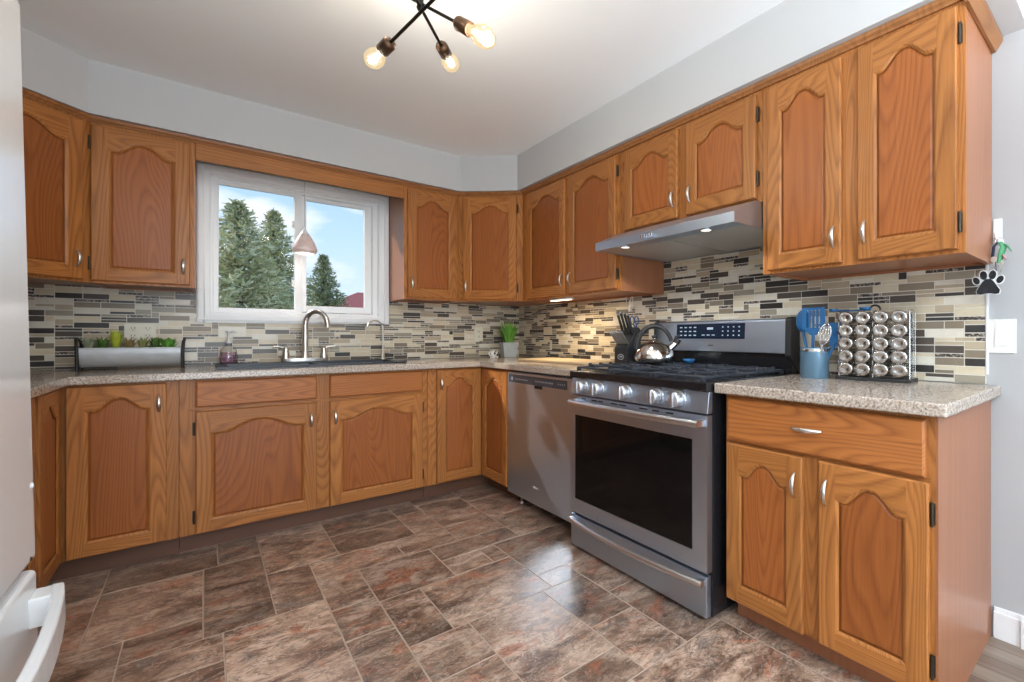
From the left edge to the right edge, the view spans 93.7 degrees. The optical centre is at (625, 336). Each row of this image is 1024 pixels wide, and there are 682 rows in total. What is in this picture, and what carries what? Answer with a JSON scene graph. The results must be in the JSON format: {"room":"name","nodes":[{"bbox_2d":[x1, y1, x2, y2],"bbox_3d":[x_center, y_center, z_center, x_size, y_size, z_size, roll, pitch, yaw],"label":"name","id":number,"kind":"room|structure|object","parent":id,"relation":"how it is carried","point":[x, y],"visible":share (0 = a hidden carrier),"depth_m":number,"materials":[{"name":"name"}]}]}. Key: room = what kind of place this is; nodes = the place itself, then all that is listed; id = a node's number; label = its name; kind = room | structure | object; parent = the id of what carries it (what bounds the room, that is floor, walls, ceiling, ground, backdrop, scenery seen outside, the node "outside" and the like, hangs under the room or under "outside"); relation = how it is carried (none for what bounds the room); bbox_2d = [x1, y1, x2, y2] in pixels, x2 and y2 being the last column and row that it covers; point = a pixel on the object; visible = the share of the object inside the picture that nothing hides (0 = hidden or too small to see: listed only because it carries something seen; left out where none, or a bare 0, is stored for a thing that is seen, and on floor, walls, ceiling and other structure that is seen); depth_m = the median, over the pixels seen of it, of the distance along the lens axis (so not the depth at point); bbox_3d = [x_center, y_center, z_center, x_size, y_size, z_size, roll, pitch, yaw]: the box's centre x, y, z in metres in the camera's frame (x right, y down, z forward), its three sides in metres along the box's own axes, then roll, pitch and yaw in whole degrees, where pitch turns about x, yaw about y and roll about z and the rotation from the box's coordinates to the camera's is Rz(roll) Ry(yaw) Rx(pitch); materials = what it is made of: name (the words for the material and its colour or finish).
{"room":"kitchen","nodes":[
{"label":"kitchen","id":0,"kind":"room"},
{"bbox_2d":[28,161,518,370],"bbox_3d":[-2.244,-0.115,3.240,3.579,2.454,0.156,0,0,-42],"label":"wall","id":1,"kind":"structure","parent":0,"point":[58,314],"depth_m":2.94,"materials":[{"name":"tile"}]},
{"bbox_2d":[22,96,97,286],"bbox_3d":[-2.904,-0.660,2.062,0.720,0.795,0.720,0,0,-42],"label":"upper cabinet","id":2,"kind":"object","parent":1,"relation":"attached to","point":[57,154],"visible":0.75,"depth_m":2.16,"materials":[{"name":"brown wood"}]},
{"bbox_2d":[124,323,155,340],"bbox_3d":[-2.765,-0.023,2.661,0.127,0.100,0.007,0,0,-42],"label":"wall outlet","id":3,"kind":"object","parent":1,"relation":"attached to","point":[134,330],"visible":0.93,"depth_m":2.66,"materials":[{"name":"beige plastic"}]},
{"bbox_2d":[88,122,195,292],"bbox_3d":[-2.601,-0.660,2.539,0.387,0.795,0.412,0,0,-42],"label":"upper cabinet","id":4,"kind":"object","parent":1,"relation":"attached to","point":[143,185],"visible":1,"depth_m":2.41,"materials":[{"name":"brown wood"}]},
{"bbox_2d":[195,143,403,198],"bbox_3d":[-1.958,-1.011,2.916,1.071,0.094,0.020,0,0,-42],"label":"window valance","id":5,"kind":"object","parent":4,"relation":"attached to","point":[203,153],"visible":1,"depth_m":2.84,"materials":[{"name":"brown wood"}]},
{"bbox_2d":[196,162,388,324],"bbox_3d":[-2.237,-0.567,3.227,1.071,0.969,0.164,0,0,-42],"label":"window","id":6,"kind":"structure","parent":1,"relation":"in","point":[375,208],"depth_m":3.18,"materials":[{"name":"white plastic"}]},
{"bbox_2d":[389,186,457,303],"bbox_3d":[-1.515,-0.660,3.516,0.385,0.795,0.412,0,0,-42],"label":"upper cabinet","id":7,"kind":"object","parent":1,"relation":"attached to","point":[423,224],"visible":1,"depth_m":3.38,"materials":[{"name":"brown wood"}]},
{"bbox_2d":[474,327,482,340],"bbox_3d":[-1.264,-0.018,4.011,0.078,0.118,0.007,0,0,-42],"label":"wall outlet","id":8,"kind":"object","parent":1,"relation":"attached to","point":[478,331],"visible":1,"depth_m":4.01,"materials":[{"name":"beige plastic"}]},
{"bbox_2d":[450,195,550,306],"bbox_3d":[-1.004,-0.660,3.771,0.720,0.795,0.720,0,0,-42],"label":"upper cabinet","id":9,"kind":"object","parent":1,"relation":"attached to","point":[490,228],"visible":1,"depth_m":3.50,"materials":[{"name":"brown wood"}]},
{"bbox_2d":[18,0,783,155],"bbox_3d":[0.516,-1.402,1.255,5.029,0.120,6.800,0,0,-42],"label":"ceiling","id":10,"kind":"structure","parent":0,"point":[544,66],"depth_m":2.19,"materials":[{"name":"white paint"}]},
{"bbox_2d":[369,0,488,66],"bbox_3d":[-0.661,-1.112,1.506,0.371,0.459,0.641,0,0,-33],"label":"ceiling light","id":11,"kind":"object","parent":10,"relation":"hanging from","point":[386,46],"visible":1,"depth_m":1.54,"materials":[{"name":"black metal"}]},
{"bbox_2d":[369,36,395,63],"bbox_3d":[-0.874,-1.000,1.654,0.078,0.072,0.151,0,0,-42],"label":"socket","id":12,"kind":"object","parent":11,"relation":"attached to","point":[387,45],"depth_m":1.62,"materials":[{"name":"brown metal"}]},
{"bbox_2d":[436,40,453,66],"bbox_3d":[-0.683,-1.068,1.787,0.120,0.066,0.138,0,0,-42],"label":"socket","id":13,"kind":"object","parent":11,"relation":"attached to","point":[442,48],"depth_m":1.72,"materials":[{"name":"brown metal"}]},
{"bbox_2d":[453,16,488,42],"bbox_3d":[-0.467,-0.939,1.445,0.100,0.113,0.132,0,0,-42],"label":"socket","id":14,"kind":"object","parent":11,"relation":"attached to","point":[462,25],"depth_m":1.44,"materials":[{"name":"brown metal"}]},
{"bbox_2d":[20,0,1023,191],"bbox_3d":[-1.006,-1.212,1.863,3.279,0.260,3.560,0,0,-42],"label":"soffit","id":15,"kind":"structure","parent":0,"point":[789,33],"depth_m":2.41,"materials":[{"name":"grey paint"}]},
{"bbox_2d":[292,181,317,254],"bbox_3d":[-2.078,-0.807,3.024,0.140,0.550,0.140,0,0,-42],"label":"pendant lamp","id":16,"kind":"object","parent":15,"relation":"hanging from","point":[304,244],"visible":0.83,"depth_m":2.99,"materials":[{"name":"grey glass"}]},
{"bbox_2d":[37,484,1023,681],"bbox_3d":[0.572,1.102,1.305,4.879,0.020,6.500,0,0,-42],"label":"floor","id":17,"kind":"structure","parent":0,"point":[477,583],"depth_m":1.82,"materials":[{"name":"tile"}]},
{"bbox_2d":[23,398,34,570],"bbox_3d":[-2.149,0.654,1.210,0.690,0.876,0.898,0,0,-42],"label":"base cabinet","id":18,"kind":"object","parent":17,"relation":"on","point":[31,565],"visible":0.03,"depth_m":1.72,"materials":[{"name":"brown wood"}]},
{"bbox_2d":[30,356,607,398],"bbox_3d":[-1.541,0.197,2.453,3.270,0.037,1.952,0,0,-42],"label":"countertop","id":19,"kind":"structure","parent":18,"relation":"on","point":[41,382],"depth_m":2.52,"materials":[{"name":"stone"}]},
{"bbox_2d":[74,337,186,371],"bbox_3d":[-2.646,0.092,2.513,0.415,0.173,0.153,0,0,-42],"label":"planter","id":20,"kind":"object","parent":19,"relation":"on","point":[122,356],"visible":0.98,"depth_m":2.46,"materials":[{"name":"metal"}]},
{"bbox_2d":[80,337,95,347],"bbox_3d":[-2.750,0.041,2.392,0.063,0.078,0.066,0,0,-42],"label":"succulent","id":21,"kind":"object","parent":20,"relation":"on","point":[87,343],"visible":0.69,"depth_m":2.38,"materials":[{"name":"green plant"}]},
{"bbox_2d":[94,337,111,347],"bbox_3d":[-2.725,0.041,2.431,0.088,0.077,0.091,0,0,-42],"label":"succulent","id":22,"kind":"object","parent":20,"relation":"on","point":[100,342],"visible":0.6,"depth_m":2.42,"materials":[{"name":"green plant"}]},
{"bbox_2d":[108,330,123,347],"bbox_3d":[-2.696,0.023,2.468,0.068,0.114,0.075,0,0,-42],"label":"succulent","id":23,"kind":"object","parent":20,"relation":"on","point":[115,340],"visible":0.77,"depth_m":2.46,"materials":[{"name":"green plant"}]},
{"bbox_2d":[122,337,137,347],"bbox_3d":[-2.642,0.041,2.488,0.063,0.077,0.056,0,0,24],"label":"succulent","id":24,"kind":"object","parent":20,"relation":"on","point":[127,343],"visible":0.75,"depth_m":2.48,"materials":[{"name":"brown plant"}]},
{"bbox_2d":[136,337,150,346],"bbox_3d":[-2.613,0.041,2.530,0.064,0.077,0.066,0,0,-3],"label":"succulent","id":25,"kind":"object","parent":20,"relation":"in","point":[142,343],"visible":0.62,"depth_m":2.52,"materials":[{"name":"green plant"}]},
{"bbox_2d":[147,337,161,346],"bbox_3d":[-2.590,0.041,2.569,0.088,0.078,0.091,0,0,-42],"label":"succulent","id":26,"kind":"object","parent":20,"relation":"on","point":[155,342],"visible":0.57,"depth_m":2.56,"materials":[{"name":"green plant"}]},
{"bbox_2d":[157,337,178,346],"bbox_3d":[-2.533,0.043,2.583,0.092,0.074,0.101,0,0,-29],"label":"succulent","id":27,"kind":"object","parent":20,"relation":"on","point":[168,342],"visible":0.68,"depth_m":2.57,"materials":[{"name":"green plant"}]},
{"bbox_2d":[273,309,334,361],"bbox_3d":[-2.127,-0.007,3.102,0.331,0.348,0.122,0,0,-24],"label":"kitchen faucet","id":28,"kind":"object","parent":19,"relation":"on","point":[285,357],"visible":0.99,"depth_m":3.09,"materials":[{"name":"silver metal"}]},
{"bbox_2d":[215,359,405,369],"bbox_3d":[-1.979,0.268,2.978,0.949,0.200,0.490,0,0,-42],"label":"sink","id":29,"kind":"object","parent":19,"relation":"in","point":[360,361],"visible":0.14,"depth_m":2.94,"materials":[{"name":"grey metal"}]},
{"bbox_2d":[219,331,237,363],"bbox_3d":[-2.427,0.067,2.855,0.084,0.200,0.056,0,0,-32],"label":"soap bottle","id":30,"kind":"object","parent":29,"relation":"on","point":[228,340],"visible":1,"depth_m":2.85,"materials":[{"name":"clear plastic"}]},
{"bbox_2d":[367,320,388,358],"bbox_3d":[-1.804,0.025,3.391,0.152,0.285,0.048,0,0,-42],"label":"tap","id":31,"kind":"object","parent":19,"relation":"on","point":[383,353],"visible":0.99,"depth_m":3.42,"materials":[{"name":"silver metal"}]},
{"bbox_2d":[488,351,498,357],"bbox_3d":[-1.094,0.148,3.855,0.053,0.060,0.104,0,0,28],"label":"ornament","id":32,"kind":"object","parent":19,"relation":"on","point":[494,354],"visible":1,"depth_m":3.84,"materials":[{"name":"white ceramic"}]},
{"bbox_2d":[499,342,517,357],"bbox_3d":[-0.994,0.115,3.965,0.131,0.126,0.131,0,0,-30],"label":"plant pot","id":33,"kind":"object","parent":19,"relation":"on","point":[507,349],"visible":0.94,"depth_m":3.92,"materials":[{"name":"white ceramic"}]},
{"bbox_2d":[497,322,519,341],"bbox_3d":[-0.988,-0.028,3.963,0.224,0.195,0.233,0,0,-42],"label":"grass plant","id":34,"kind":"object","parent":33,"relation":"on","point":[508,334],"visible":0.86,"depth_m":3.92,"materials":[{"name":"green plant"}]},
{"bbox_2d":[518,357,614,364],"bbox_3d":[-0.405,0.169,3.197,0.720,0.018,0.300,0,0,43],"label":"cutting board","id":35,"kind":"object","parent":19,"relation":"on","point":[573,361],"visible":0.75,"depth_m":3.08,"materials":[{"name":"brown wood"}]},
{"bbox_2d":[615,327,640,363],"bbox_3d":[0.011,0.062,2.840,0.104,0.233,0.132,0,0,40],"label":"knife block","id":36,"kind":"object","parent":19,"relation":"on","point":[624,353],"visible":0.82,"depth_m":2.80,"materials":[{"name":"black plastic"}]},
{"bbox_2d":[617,313,623,333],"bbox_3d":[-0.030,-0.066,2.847,0.015,0.147,0.075,0,0,40],"label":"kitchen knife","id":37,"kind":"object","parent":36,"relation":"in","point":[618,315],"visible":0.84,"depth_m":2.83,"materials":[{"name":"black plastic"}]},
{"bbox_2d":[619,311,626,334],"bbox_3d":[-0.012,-0.071,2.829,0.015,0.156,0.079,0,0,40],"label":"kitchen knife","id":38,"kind":"object","parent":36,"relation":"in","point":[620,312],"visible":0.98,"depth_m":2.82,"materials":[{"name":"black plastic"}]},
{"bbox_2d":[623,312,630,334],"bbox_3d":[0.009,-0.069,2.812,0.015,0.151,0.077,0,0,40],"label":"kitchen knife","id":39,"kind":"object","parent":36,"relation":"in","point":[624,313],"visible":0.94,"depth_m":2.80,"materials":[{"name":"black plastic"}]},
{"bbox_2d":[626,313,633,334],"bbox_3d":[0.027,-0.064,2.800,0.015,0.142,0.073,0,0,40],"label":"kitchen knife","id":40,"kind":"object","parent":36,"relation":"in","point":[627,314],"visible":1,"depth_m":2.79,"materials":[{"name":"black plastic"}]},
{"bbox_2d":[630,316,638,327],"bbox_3d":[0.054,-0.068,2.848,0.072,0.113,0.026,0,0,40],"label":"scissors","id":41,"kind":"object","parent":36,"relation":"in","point":[630,316],"visible":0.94,"depth_m":2.84,"materials":[{"name":"blue plastic"}]},
{"bbox_2d":[0,0,65,681],"bbox_3d":[-1.398,0.156,0.551,0.876,1.885,0.885,-1,1,-42],"label":"fridge","id":42,"kind":"object","parent":17,"relation":"on","point":[25,656],"visible":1,"depth_m":1.02,"materials":[{"name":"white metal"}]},
{"bbox_2d":[0,570,65,681],"bbox_3d":[-1.117,0.787,0.804,0.138,0.462,0.885,0,0,-42],"label":"freezer","id":43,"kind":"object","parent":42,"relation":"in","point":[25,656],"depth_m":1.00,"materials":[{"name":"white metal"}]},
{"bbox_2d":[34,380,179,588],"bbox_3d":[-2.675,0.654,2.050,1.040,0.876,1.040,0,0,-42],"label":"base cabinet","id":44,"kind":"object","parent":17,"relation":"on","point":[107,455],"visible":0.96,"depth_m":2.13,"materials":[{"name":"brown wood"}]},
{"bbox_2d":[179,369,426,551],"bbox_3d":[-1.960,0.654,2.924,1.187,0.876,0.690,0,0,-42],"label":"base cabinet","id":45,"kind":"object","parent":17,"relation":"on","point":[258,455],"visible":0.99,"depth_m":2.60,"materials":[{"name":"brown wood"}]},
{"bbox_2d":[423,367,520,499],"bbox_3d":[-1.017,0.654,3.543,1.040,0.876,1.040,0,0,-42],"label":"base cabinet","id":46,"kind":"object","parent":17,"relation":"on","point":[467,407],"visible":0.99,"depth_m":3.20,"materials":[{"name":"brown wood"}]},
{"bbox_2d":[508,370,573,522],"bbox_3d":[-0.295,0.658,2.982,0.621,0.868,0.735,0,0,-42],"label":"dishwasher","id":47,"kind":"object","parent":17,"relation":"on","point":[539,410],"visible":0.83,"depth_m":2.75,"materials":[{"name":"grey metal"}]},
{"bbox_2d":[513,370,572,377],"bbox_3d":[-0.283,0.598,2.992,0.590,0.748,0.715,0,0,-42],"label":"control panel","id":48,"kind":"object","parent":47,"relation":"in","point":[513,370],"depth_m":2.78,"materials":[{"name":"grey"}]},
{"bbox_2d":[568,317,799,618],"bbox_3d":[0.245,0.500,2.307,0.776,1.184,0.894,0,0,-42],"label":"stove","id":49,"kind":"object","parent":17,"relation":"on","point":[648,440],"visible":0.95,"depth_m":2.04,"materials":[{"name":"grey metal"}]},
{"bbox_2d":[634,324,680,362],"bbox_3d":[0.157,0.038,2.573,0.222,0.211,0.222,0,0,-41],"label":"kettle","id":50,"kind":"object","parent":49,"relation":"on","point":[654,350],"visible":0.99,"depth_m":2.52,"materials":[{"name":"silver metal"}]},
{"bbox_2d":[570,361,792,391],"bbox_3d":[0.246,0.177,2.307,0.644,0.071,0.894,0,0,-42],"label":"cooktop","id":51,"kind":"object","parent":49,"relation":"in","point":[676,376],"depth_m":2.12,"materials":[{"name":"black metal"}]},
{"bbox_2d":[683,359,694,362],"bbox_3d":[0.338,0.133,2.507,0.064,0.022,0.063,0,0,-42],"label":"dish","id":52,"kind":"object","parent":49,"relation":"on","point":[684,360],"visible":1,"depth_m":2.48,"materials":[{"name":"blue ceramic"}]},
{"bbox_2d":[726,394,990,681],"bbox_3d":[0.841,0.654,1.734,0.690,0.876,0.698,0,0,-42],"label":"base cabinet","id":53,"kind":"object","parent":17,"relation":"on","point":[860,539],"visible":1,"depth_m":1.46,"materials":[{"name":"brown wood"}]},
{"bbox_2d":[714,374,1000,417],"bbox_3d":[0.843,0.197,1.731,0.692,0.037,0.752,0,0,-42],"label":"countertop","id":54,"kind":"structure","parent":53,"relation":"on","point":[923,398],"depth_m":1.53,"materials":[{"name":"stone"}]},
{"bbox_2d":[800,347,828,378],"bbox_3d":[0.811,0.113,2.011,0.118,0.130,0.118,0,0,-42],"label":"utensil crock","id":55,"kind":"object","parent":54,"relation":"on","point":[814,364],"visible":0.98,"depth_m":1.96,"materials":[{"name":"blue ceramic"}]},
{"bbox_2d":[796,310,807,347],"bbox_3d":[0.788,0.021,2.065,0.021,0.276,0.082,0,0,-42],"label":"spoon","id":56,"kind":"object","parent":55,"relation":"in","point":[799,315],"visible":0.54,"depth_m":2.07,"materials":[{"name":"blue plastic"}]},
{"bbox_2d":[802,307,824,347],"bbox_3d":[0.806,0.019,2.002,0.031,0.281,0.100,0,0,-42],"label":"slotted turner","id":57,"kind":"object","parent":55,"relation":"in","point":[813,331],"visible":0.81,"depth_m":2.00,"materials":[{"name":"blue plastic"}]},
{"bbox_2d":[818,323,831,353],"bbox_3d":[0.817,0.054,1.950,0.048,0.213,0.080,0,0,-27],"label":"slotted spoon","id":58,"kind":"object","parent":55,"relation":"in","point":[823,325],"visible":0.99,"depth_m":1.94,"materials":[{"name":"silver metal"}]},
{"bbox_2d":[828,323,842,357],"bbox_3d":[0.864,0.052,1.974,0.098,0.218,0.014,0,0,43],"label":"spatula","id":59,"kind":"object","parent":55,"relation":"in","point":[833,339],"visible":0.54,"depth_m":1.96,"materials":[{"name":"blue plastic"}]},
{"bbox_2d":[835,304,917,383],"bbox_3d":[1.013,0.024,1.895,0.272,0.308,0.140,0,0,42],"label":"spice rack","id":60,"kind":"object","parent":54,"relation":"on","point":[911,378],"visible":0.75,"depth_m":1.83,"materials":[{"name":"silver metal"}]},
{"bbox_2d":[837,324,854,336],"bbox_3d":[0.922,-0.023,1.938,0.060,0.050,0.096,0,0,42],"label":"spice jar","id":61,"kind":"object","parent":60,"relation":"in","point":[845,330],"visible":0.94,"depth_m":1.90,"materials":[{"name":"silver metal"}]},
{"bbox_2d":[837,362,855,374],"bbox_3d":[0.922,0.132,1.938,0.060,0.050,0.096,0,0,42],"label":"spice jar","id":62,"kind":"object","parent":60,"relation":"in","point":[845,368],"visible":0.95,"depth_m":1.90,"materials":[{"name":"silver metal"}]},
{"bbox_2d":[837,337,855,348],"bbox_3d":[0.922,0.029,1.938,0.060,0.050,0.096,0,0,42],"label":"spice jar","id":63,"kind":"object","parent":60,"relation":"in","point":[844,342],"visible":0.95,"depth_m":1.90,"materials":[{"name":"silver metal"}]},
{"bbox_2d":[837,350,856,361],"bbox_3d":[0.922,0.080,1.938,0.060,0.050,0.096,0,0,42],"label":"spice jar","id":64,"kind":"object","parent":60,"relation":"in","point":[843,355],"visible":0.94,"depth_m":1.90,"materials":[{"name":"silver metal"}]},
{"bbox_2d":[837,312,856,323],"bbox_3d":[0.922,-0.074,1.938,0.060,0.050,0.096,0,0,42],"label":"spice jar","id":65,"kind":"object","parent":60,"relation":"in","point":[844,317],"visible":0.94,"depth_m":1.90,"materials":[{"name":"silver plastic"}]},
{"bbox_2d":[829,307,871,311],"bbox_3d":[0.923,-0.109,1.929,0.168,0.014,0.048,0,0,42],"label":"spoons","id":66,"kind":"object","parent":60,"relation":"on","point":[860,308],"visible":1,"depth_m":1.91,"materials":[{"name":"blue plastic"}]},
{"bbox_2d":[854,362,871,375],"bbox_3d":[0.970,0.132,1.895,0.060,0.050,0.096,0,0,42],"label":"spice jar","id":67,"kind":"object","parent":60,"relation":"in","point":[862,369],"visible":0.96,"depth_m":1.86,"materials":[{"name":"silver metal"}]},
{"bbox_2d":[854,350,871,362],"bbox_3d":[0.970,0.080,1.895,0.060,0.050,0.096,0,0,42],"label":"spice jar","id":68,"kind":"object","parent":60,"relation":"in","point":[861,356],"visible":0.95,"depth_m":1.86,"materials":[{"name":"silver plastic"}]},
{"bbox_2d":[854,337,871,349],"bbox_3d":[0.970,0.029,1.895,0.060,0.050,0.096,0,0,42],"label":"spice jar","id":69,"kind":"object","parent":60,"relation":"in","point":[862,343],"visible":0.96,"depth_m":1.86,"materials":[{"name":"silver plastic"}]},
{"bbox_2d":[854,324,871,336],"bbox_3d":[0.970,-0.023,1.895,0.060,0.050,0.096,0,0,42],"label":"spice jar","id":70,"kind":"object","parent":60,"relation":"in","point":[861,330],"visible":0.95,"depth_m":1.86,"materials":[{"name":"silver plastic"}]},
{"bbox_2d":[854,311,871,323],"bbox_3d":[0.970,-0.074,1.895,0.060,0.050,0.096,0,0,42],"label":"spice jar","id":71,"kind":"object","parent":60,"relation":"in","point":[862,317],"visible":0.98,"depth_m":1.86,"materials":[{"name":"silver metal"}]},
{"bbox_2d":[871,337,890,349],"bbox_3d":[1.018,0.029,1.852,0.060,0.050,0.096,0,0,42],"label":"spice jar","id":72,"kind":"object","parent":60,"relation":"in","point":[879,343],"visible":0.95,"depth_m":1.82,"materials":[{"name":"silver plastic"}]},
{"bbox_2d":[871,324,890,336],"bbox_3d":[1.018,-0.023,1.852,0.060,0.050,0.096,0,0,42],"label":"spice jar","id":73,"kind":"object","parent":60,"relation":"in","point":[879,330],"visible":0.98,"depth_m":1.82,"materials":[{"name":"silver plastic"}]},
{"bbox_2d":[871,311,890,323],"bbox_3d":[1.018,-0.074,1.852,0.060,0.050,0.096,0,0,42],"label":"spice jar","id":74,"kind":"object","parent":60,"relation":"in","point":[879,317],"visible":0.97,"depth_m":1.82,"materials":[{"name":"silver metal"}]},
{"bbox_2d":[871,363,891,376],"bbox_3d":[1.018,0.132,1.852,0.060,0.050,0.096,0,0,42],"label":"spice jar","id":75,"kind":"object","parent":60,"relation":"in","point":[880,369],"visible":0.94,"depth_m":1.82,"materials":[{"name":"silver metal"}]},
{"bbox_2d":[871,350,891,362],"bbox_3d":[1.018,0.080,1.852,0.060,0.050,0.096,0,0,42],"label":"spice jar","id":76,"kind":"object","parent":60,"relation":"in","point":[880,356],"visible":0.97,"depth_m":1.82,"materials":[{"name":"silver metal"}]},
{"bbox_2d":[890,364,908,377],"bbox_3d":[1.065,0.132,1.809,0.060,0.050,0.096,0,0,42],"label":"spice jar","id":77,"kind":"object","parent":60,"relation":"in","point":[897,370],"visible":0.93,"depth_m":1.77,"materials":[{"name":"silver metal"}]},
{"bbox_2d":[890,351,908,363],"bbox_3d":[1.065,0.080,1.809,0.060,0.050,0.096,0,0,42],"label":"spice jar","id":78,"kind":"object","parent":60,"relation":"in","point":[898,357],"visible":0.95,"depth_m":1.77,"materials":[{"name":"silver metal"}]},
{"bbox_2d":[890,337,908,349],"bbox_3d":[1.065,0.029,1.809,0.060,0.050,0.096,0,0,42],"label":"spice jar","id":79,"kind":"object","parent":60,"relation":"in","point":[897,343],"visible":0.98,"depth_m":1.77,"materials":[{"name":"silver metal"}]},
{"bbox_2d":[890,324,908,336],"bbox_3d":[1.065,-0.023,1.809,0.060,0.050,0.096,0,0,42],"label":"spice jar","id":80,"kind":"object","parent":60,"relation":"in","point":[898,330],"visible":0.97,"depth_m":1.77,"materials":[{"name":"silver metal"}]},
{"bbox_2d":[890,310,908,322],"bbox_3d":[1.065,-0.074,1.809,0.060,0.050,0.096,0,0,42],"label":"spice jar","id":81,"kind":"object","parent":60,"relation":"in","point":[897,316],"visible":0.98,"depth_m":1.77,"materials":[{"name":"silver metal"}]},
{"bbox_2d":[519,28,1023,634],"bbox_3d":[1.250,-0.115,1.915,0.156,2.454,6.500,0,0,-42],"label":"wall","id":82,"kind":"structure","parent":0,"point":[950,315],"depth_m":1.82,"materials":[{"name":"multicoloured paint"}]},
{"bbox_2d":[22,0,962,195],"bbox_3d":[-0.730,-1.067,2.543,3.752,0.026,1.901,0,0,5],"label":"trim","id":83,"kind":"structure","parent":82,"relation":"attached to","point":[935,6],"depth_m":2.31,"materials":[{"name":"brown wood"}]},
{"bbox_2d":[523,153,663,302],"bbox_3d":[-0.283,-0.660,3.197,0.412,0.795,1.100,0,0,-42],"label":"upper cabinet","id":84,"kind":"object","parent":82,"relation":"attached to","point":[564,219],"visible":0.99,"depth_m":2.96,"materials":[{"name":"brown wood"}]},
{"bbox_2d":[549,297,572,300],"bbox_3d":[-0.451,-0.255,3.249,0.040,0.014,0.240,0,0,-42],"label":"light","id":85,"kind":"object","parent":84,"relation":"attached to","point":[566,298],"visible":1,"depth_m":3.22,"materials":[{"name":"white paint"}]},
{"bbox_2d":[626,296,632,311],"bbox_3d":[0.024,-0.214,3.120,0.018,0.099,0.074,0,0,-42],"label":"power cord","id":86,"kind":"object","parent":84,"relation":"attached to","point":[629,308],"visible":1,"depth_m":3.11,"materials":[{"name":"white paint"}]},
{"bbox_2d":[620,89,762,233],"bbox_3d":[0.394,-0.817,2.444,0.412,0.482,0.921,0,0,-42],"label":"upper cabinet","id":87,"kind":"object","parent":82,"relation":"attached to","point":[712,161],"visible":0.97,"depth_m":2.24,"materials":[{"name":"brown wood"}]},
{"bbox_2d":[596,200,762,261],"bbox_3d":[0.339,-0.514,2.377,0.580,0.122,0.890,0,0,-42],"label":"range hood","id":88,"kind":"object","parent":87,"relation":"attached to","point":[739,227],"visible":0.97,"depth_m":2.24,"materials":[{"name":"silver metal"}]},
{"bbox_2d":[763,0,991,280],"bbox_3d":[0.943,-0.660,1.834,0.412,0.795,0.715,0,0,-42],"label":"upper cabinet","id":89,"kind":"object","parent":82,"relation":"attached to","point":[877,154],"visible":1,"depth_m":1.64,"materials":[{"name":"brown wood"}]},
{"bbox_2d":[965,0,1002,53],"bbox_3d":[1.202,-1.056,1.564,0.392,0.048,0.030,0,0,-42],"label":"trim","id":90,"kind":"structure","parent":89,"relation":"attached to","point":[980,11],"depth_m":1.56,"materials":[{"name":"brown wood"}]},
{"bbox_2d":[986,264,988,373],"bbox_3d":[1.327,-0.061,1.716,0.008,0.403,0.007,0,0,-42],"label":"trim","id":91,"kind":"structure","parent":82,"relation":"attached to","point":[987,265],"depth_m":1.71,"materials":[{"name":"white paint"}]},
{"bbox_2d":[993,218,1001,243],"bbox_3d":[1.334,-0.380,1.683,0.041,0.090,0.027,0,0,-42],"label":"hook","id":92,"kind":"object","parent":82,"relation":"attached to","point":[997,223],"visible":0.79,"depth_m":1.69,"materials":[{"name":"white paint"}]},
{"bbox_2d":[972,237,1011,294],"bbox_3d":[1.305,-0.249,1.667,0.031,0.204,0.113,0,0,-42],"label":"keychain","id":93,"kind":"object","parent":92,"relation":"hanging from","point":[987,282],"visible":1,"depth_m":1.66,"materials":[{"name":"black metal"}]},
{"bbox_2d":[973,270,1003,294],"bbox_3d":[1.293,-0.191,1.668,0.007,0.085,0.089,0,0,-42],"label":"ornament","id":94,"kind":"object","parent":93,"relation":"attached to","point":[987,282],"depth_m":1.66,"materials":[{"name":"black ceramic"}]},
{"bbox_2d":[989,319,1015,353],"bbox_3d":[1.354,0.000,1.683,0.010,0.123,0.080,0,0,-42],"label":"light switch","id":95,"kind":"object","parent":82,"relation":"attached to","point":[1002,332],"visible":1,"depth_m":1.68,"materials":[{"name":"white plastic"}]},
{"bbox_2d":[993,606,1023,649],"bbox_3d":[2.349,1.037,0.571,0.024,0.110,3.032,0,0,-42],"label":"baseboard","id":96,"kind":"structure","parent":82,"relation":"attached to","point":[1008,626],"depth_m":1.66,"materials":[{"name":"white paint"}]},
{"label":"outside","id":97,"kind":"structure","parent":0,"visible":0},
{"bbox_3d":[-21.111,2.042,26.658,80.000,0.100,59.800,0,0,-42],"label":"ground","id":98,"kind":"structure","parent":97,"visible":0},
{"bbox_2d":[219,198,293,309],"bbox_3d":[-8.308,-0.465,9.874,3.608,4.915,3.932,0,0,19],"label":"spruce tree","id":99,"kind":"object","parent":98,"relation":"on","point":[235,257],"visible":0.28,"depth_m":9.78,"materials":[{"name":"green plant"}]},
{"bbox_2d":[245,208,321,312],"bbox_3d":[-10.500,-0.929,13.922,3.522,5.843,3.951,0,0,-23],"label":"spruce tree","id":100,"kind":"object","parent":98,"relation":"on","point":[273,225],"visible":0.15,"depth_m":13.89,"materials":[{"name":"green plant"}]},
{"bbox_2d":[306,254,349,313],"bbox_3d":[-11.765,-0.582,18.060,3.305,5.148,3.342,0,0,-42],"label":"spruce tree","id":101,"kind":"object","parent":98,"relation":"on","point":[324,282],"visible":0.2,"depth_m":18.00,"materials":[{"name":"green plant"}]},
{"bbox_2d":[330,292,369,314],"bbox_3d":[-13.797,-0.183,25.706,9.300,4.350,7.800,0,0,-42],"label":"house","id":102,"kind":"structure","parent":98,"relation":"on","point":[356,300],"depth_m":24.09,"materials":[{"name":"red"}]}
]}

